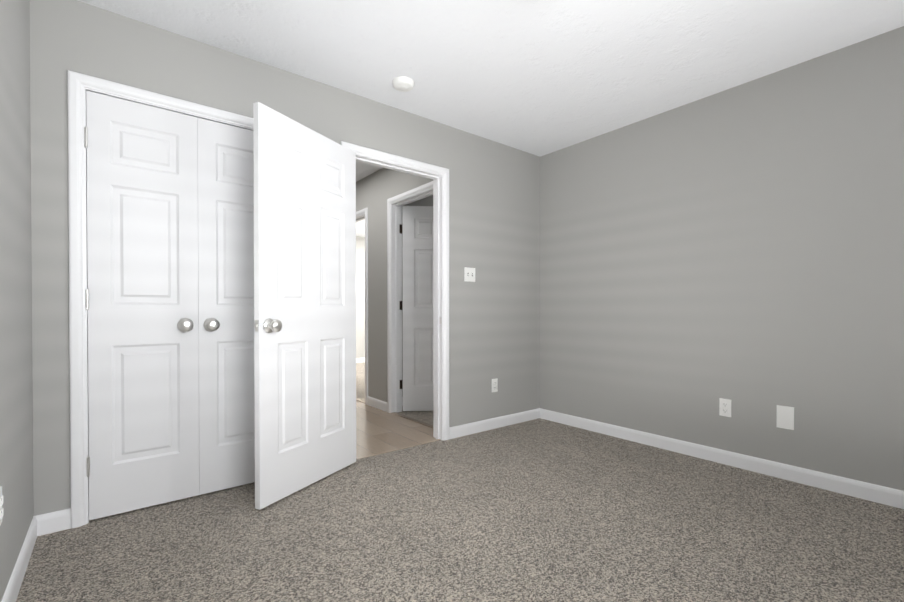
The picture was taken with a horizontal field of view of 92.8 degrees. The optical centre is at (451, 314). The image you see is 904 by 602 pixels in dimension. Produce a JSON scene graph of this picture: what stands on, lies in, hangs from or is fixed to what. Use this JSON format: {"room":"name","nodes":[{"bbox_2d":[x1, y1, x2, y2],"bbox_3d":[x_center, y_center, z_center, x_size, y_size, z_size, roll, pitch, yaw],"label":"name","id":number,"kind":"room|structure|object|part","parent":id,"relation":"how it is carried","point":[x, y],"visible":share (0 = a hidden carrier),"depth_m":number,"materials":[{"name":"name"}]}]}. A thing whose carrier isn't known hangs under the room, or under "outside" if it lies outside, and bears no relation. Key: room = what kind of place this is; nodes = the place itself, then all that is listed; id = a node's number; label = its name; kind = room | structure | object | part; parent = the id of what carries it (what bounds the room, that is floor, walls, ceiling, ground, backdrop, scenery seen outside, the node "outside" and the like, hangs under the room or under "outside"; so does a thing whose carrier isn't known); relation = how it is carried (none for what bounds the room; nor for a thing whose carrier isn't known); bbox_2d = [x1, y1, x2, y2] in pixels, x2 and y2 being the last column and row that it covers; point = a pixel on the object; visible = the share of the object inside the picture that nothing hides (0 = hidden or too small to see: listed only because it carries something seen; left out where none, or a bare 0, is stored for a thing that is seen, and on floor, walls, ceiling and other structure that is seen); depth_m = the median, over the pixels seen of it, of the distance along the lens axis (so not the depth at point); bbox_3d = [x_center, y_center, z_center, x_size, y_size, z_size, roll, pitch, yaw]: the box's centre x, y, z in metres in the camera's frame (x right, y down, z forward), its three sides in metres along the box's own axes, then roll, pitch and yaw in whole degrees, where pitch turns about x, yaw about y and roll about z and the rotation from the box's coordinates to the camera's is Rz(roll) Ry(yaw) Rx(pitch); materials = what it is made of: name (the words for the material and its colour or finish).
{"room":"empty bedroom","nodes":[
{"label":"empty bedroom","id":0,"kind":"room"},
{"bbox_2d":[0,0,33,601],"bbox_3d":[-0.697,-0.221,0.339,0.115,2.449,3.915,0,1,-38],"label":"wall","id":1,"kind":"structure","parent":0,"point":[16,429],"depth_m":1.58,"materials":[{"name":"grey paint"}]},
{"bbox_2d":[0,486,2,524],"bbox_3d":[-1.391,0.595,1.324,0.010,0.114,0.070,0,1,-38],"label":"electrical outlet","id":2,"kind":"object","parent":1,"relation":"attached to","point":[1,504],"visible":1,"depth_m":1.33,"materials":[{"name":"plastic"}]},
{"bbox_3d":[-1.393,0.595,1.323,0.006,0.114,0.070,0,1,-38],"label":"plate","id":3,"kind":"part","parent":2,"relation":"part of","materials":[{"name":"plastic"}]},
{"bbox_2d":[1,516,36,601],"bbox_3d":[-0.683,0.958,0.434,0.012,0.090,3.800,0,1,-38],"label":"baseboard","id":4,"kind":"structure","parent":1,"relation":"attached to","point":[11,593],"depth_m":1.60,"materials":[{"name":"white wood"}]},
{"bbox_2d":[29,0,539,515],"bbox_3d":[-0.086,-0.246,3.393,4.863,2.449,0.115,0,1,-38],"label":"wall","id":5,"kind":"structure","parent":0,"point":[495,244],"depth_m":2.59,"materials":[{"name":"grey paint"}]},
{"bbox_2d":[34,508,70,535],"bbox_3d":[-1.814,0.945,1.953,0.124,0.090,0.012,0,1,-38],"label":"baseboard","id":6,"kind":"structure","parent":5,"relation":"attached to","point":[53,522],"depth_m":1.95,"materials":[{"name":"white wood"}]},
{"bbox_2d":[84,127,87,148],"bbox_3d":[-1.724,-0.831,2.027,0.012,0.097,0.038,0,1,-38],"label":"left closet door hinge","id":7,"kind":"object","parent":5,"relation":"attached to","point":[86,137],"visible":1,"depth_m":2.01,"materials":[{"name":"white metal"}]},
{"bbox_2d":[85,289,88,309],"bbox_3d":[-1.724,-0.071,2.033,0.012,0.097,0.038,0,1,-38],"label":"left closet door hinge","id":8,"kind":"object","parent":5,"relation":"attached to","point":[87,299],"visible":1,"depth_m":2.02,"materials":[{"name":"white metal"}]},
{"bbox_2d":[87,456,89,476],"bbox_3d":[-1.724,0.719,2.040,0.012,0.097,0.038,0,1,-38],"label":"left closet door hinge","id":9,"kind":"object","parent":5,"relation":"attached to","point":[88,466],"visible":1,"depth_m":2.03,"materials":[{"name":"white metal"}]},
{"bbox_2d":[86,91,198,519],"bbox_3d":[-1.531,-0.039,2.159,0.454,2.030,0.104,0,1,-38],"label":"closet door","id":10,"kind":"structure","parent":5,"relation":"in","point":[142,260],"depth_m":2.16,"materials":[{"name":"white wood"}]},
{"bbox_3d":[-1.389,0.057,2.250,0.075,0.075,0.069,0,1,-38],"label":"closet door knob","id":11,"kind":"part","parent":10,"relation":"part of","materials":[{"name":"silver metal"}]},
{"bbox_2d":[67,70,253,528],"bbox_3d":[-1.397,-0.046,2.356,0.952,2.066,0.116,0,1,-38],"label":"door frame","id":12,"kind":"structure","parent":5,"relation":"attached to","point":[86,261],"depth_m":2.03,"materials":[{"name":"white wood"}]},
{"bbox_2d":[197,118,254,494],"bbox_3d":[-1.175,-0.041,2.441,0.454,2.030,0.104,0,1,-38],"label":"closet door","id":13,"kind":"structure","parent":5,"relation":"in","point":[226,300],"depth_m":2.40,"materials":[{"name":"white wood"}]},
{"bbox_3d":[-1.295,0.057,2.325,0.075,0.075,0.069,0,1,-38],"label":"closet door knob","id":14,"kind":"part","parent":13,"relation":"part of","materials":[{"name":"silver metal"}]},
{"bbox_2d":[253,102,355,509],"bbox_3d":[-0.787,-0.041,2.473,0.115,2.030,0.770,0,1,26],"label":"entry door","id":15,"kind":"structure","parent":5,"relation":"in","point":[305,296],"depth_m":2.40,"materials":[{"name":"white wood"}]},
{"bbox_3d":[-0.902,0.058,2.180,0.069,0.075,0.075,0,1,26],"label":"knob","id":16,"kind":"part","parent":15,"relation":"part of","materials":[{"name":"silver metal"}]},
{"bbox_2d":[341,141,448,439],"bbox_3d":[-0.407,-0.075,3.129,0.891,2.110,0.133,0,1,-38],"label":"door frame","id":17,"kind":"structure","parent":5,"relation":"attached to","point":[437,305],"depth_m":3.34,"materials":[{"name":"white wood"}]},
{"bbox_2d":[464,267,474,281],"bbox_3d":[0.150,-0.323,3.494,0.116,0.114,0.018,0,1,-38],"label":"light switch","id":18,"kind":"object","parent":5,"relation":"attached to","point":[469,274],"visible":1,"depth_m":3.49,"materials":[{"name":"plastic"}]},
{"bbox_2d":[449,408,539,438],"bbox_3d":[0.403,0.930,3.708,1.087,0.090,0.012,0,1,-38],"label":"baseboard","id":19,"kind":"structure","parent":5,"relation":"attached to","point":[483,425],"depth_m":3.65,"materials":[{"name":"white wood"}]},
{"bbox_2d":[492,378,497,391],"bbox_3d":[0.366,0.608,3.677,0.070,0.114,0.010,0,1,-38],"label":"electrical outlet","id":20,"kind":"object","parent":5,"relation":"attached to","point":[494,385],"visible":1,"depth_m":3.68,"materials":[{"name":"plastic"}]},
{"bbox_2d":[356,236,364,357],"bbox_3d":[-1.529,-0.290,8.627,4.000,2.449,0.115,0,1,-38],"label":"wall","id":21,"kind":"structure","parent":0,"point":[360,296],"depth_m":8.36,"materials":[{"name":"grey paint"}]},
{"bbox_2d":[356,358,364,362],"bbox_3d":[-1.444,0.890,8.622,3.885,0.090,0.012,0,1,-38],"label":"baseboard","id":22,"kind":"structure","parent":21,"relation":"attached to","point":[359,360],"depth_m":8.35,"materials":[{"name":"white wood"}]},
{"bbox_2d":[356,362,432,424],"bbox_3d":[0.045,0.980,6.768,4.080,0.060,5.000,0,1,-38],"label":"floor","id":23,"kind":"structure","parent":0,"point":[360,381],"depth_m":4.99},
{"bbox_2d":[356,168,432,401],"bbox_3d":[-1.501,-0.264,5.461,0.115,2.449,4.885,0,1,-38],"label":"wall","id":24,"kind":"structure","parent":0,"point":[376,190],"depth_m":4.43,"materials":[{"name":"grey paint"}]},
{"bbox_2d":[356,208,367,404],"bbox_3d":[-1.137,-0.090,4.989,0.133,2.110,0.886,0,1,-38],"label":"door frame","id":25,"kind":"structure","parent":24,"relation":"attached to","point":[362,212],"depth_m":4.61,"materials":[{"name":"white wood"}]},
{"bbox_2d":[367,396,386,411],"bbox_3d":[-0.770,0.924,4.445,0.012,0.090,0.434,0,1,-38],"label":"baseboard","id":26,"kind":"structure","parent":24,"relation":"attached to","point":[377,403],"depth_m":4.44,"materials":[{"name":"white wood"}]},
{"bbox_2d":[387,181,432,412],"bbox_3d":[-0.317,-0.082,3.954,0.132,2.110,0.886,0,1,-38],"label":"door frame","id":27,"kind":"structure","parent":24,"relation":"attached to","point":[396,311],"depth_m":4.24,"materials":[{"name":"white wood"}]},
{"bbox_2d":[392,412,432,427],"bbox_3d":[-0.342,0.970,3.943,0.044,0.006,0.760,0,1,-38],"label":"trim","id":28,"kind":"structure","parent":24,"relation":"attached to","point":[415,420],"depth_m":3.96,"materials":[{"name":"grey metal"}]},
{"bbox_2d":[402,206,432,410],"bbox_3d":[-0.114,-0.057,4.293,0.755,2.030,0.174,0,0,-3],"label":"hall door","id":29,"kind":"structure","parent":24,"relation":"in","point":[417,254],"depth_m":4.26,"materials":[{"name":"white wood"}]},
{"bbox_2d":[356,400,435,457],"bbox_3d":[-1.366,1.001,4.258,1.250,0.060,2.985,0,1,-38],"label":"floor","id":30,"kind":"structure","parent":0,"point":[378,430],"depth_m":3.58,"materials":[{"name":"brown wood"}]},
{"bbox_2d":[356,439,440,459],"bbox_3d":[-0.394,0.978,3.122,0.765,0.004,0.034,0,1,-38],"label":"threshold","id":31,"kind":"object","parent":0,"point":[387,451],"depth_m":3.11,"materials":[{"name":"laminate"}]},
{"bbox_2d":[402,195,432,396],"bbox_3d":[0.843,-0.266,5.722,3.885,2.449,0.115,0,1,-38],"label":"wall","id":32,"kind":"structure","parent":0,"point":[427,201],"depth_m":4.68,"materials":[{"name":"grey paint"}]},
{"bbox_2d":[16,418,903,601],"bbox_3d":[0.461,1.022,1.745,3.663,0.060,4.665,0,1,-38],"label":"floor","id":33,"kind":"structure","parent":0,"point":[539,510],"depth_m":1.91,"materials":[{"name":"grey carpet"}]},
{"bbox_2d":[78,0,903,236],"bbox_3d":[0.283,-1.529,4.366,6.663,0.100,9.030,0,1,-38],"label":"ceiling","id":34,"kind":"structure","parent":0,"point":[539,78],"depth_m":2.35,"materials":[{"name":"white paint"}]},
{"bbox_2d":[392,76,413,91],"bbox_3d":[-0.307,-1.446,2.717,0.140,0.038,0.140,0,1,-38],"label":"smoke detector","id":35,"kind":"object","parent":34,"relation":"attached to","point":[402,83],"visible":1,"depth_m":2.68,"materials":[{"name":"plastic"}]},
{"bbox_2d":[540,26,903,490],"bbox_3d":[2.085,-0.239,2.541,0.115,2.449,3.915,0,1,-38],"label":"wall","id":36,"kind":"structure","parent":0,"point":[741,247],"depth_m":2.72,"materials":[{"name":"grey paint"}]},
{"bbox_2d":[540,408,903,508],"bbox_3d":[2.000,0.940,2.556,0.012,0.090,3.800,0,1,-38],"label":"baseboard","id":37,"kind":"structure","parent":36,"relation":"attached to","point":[864,490],"depth_m":2.72,"materials":[{"name":"white wood"}]},
{"bbox_2d":[719,398,730,416],"bbox_3d":[1.791,0.612,2.820,0.010,0.114,0.070,0,1,-38],"label":"electrical outlet","id":38,"kind":"object","parent":36,"relation":"attached to","point":[724,407],"visible":1,"depth_m":2.82,"materials":[{"name":"plastic"}]},
{"bbox_2d":[776,405,793,429],"bbox_3d":[1.991,0.616,2.570,0.007,0.136,0.086,0,1,-38],"label":"outlet","id":39,"kind":"object","parent":36,"relation":"attached to","point":[785,417],"visible":1,"depth_m":2.57,"materials":[{"name":"plastic"}]}
]}

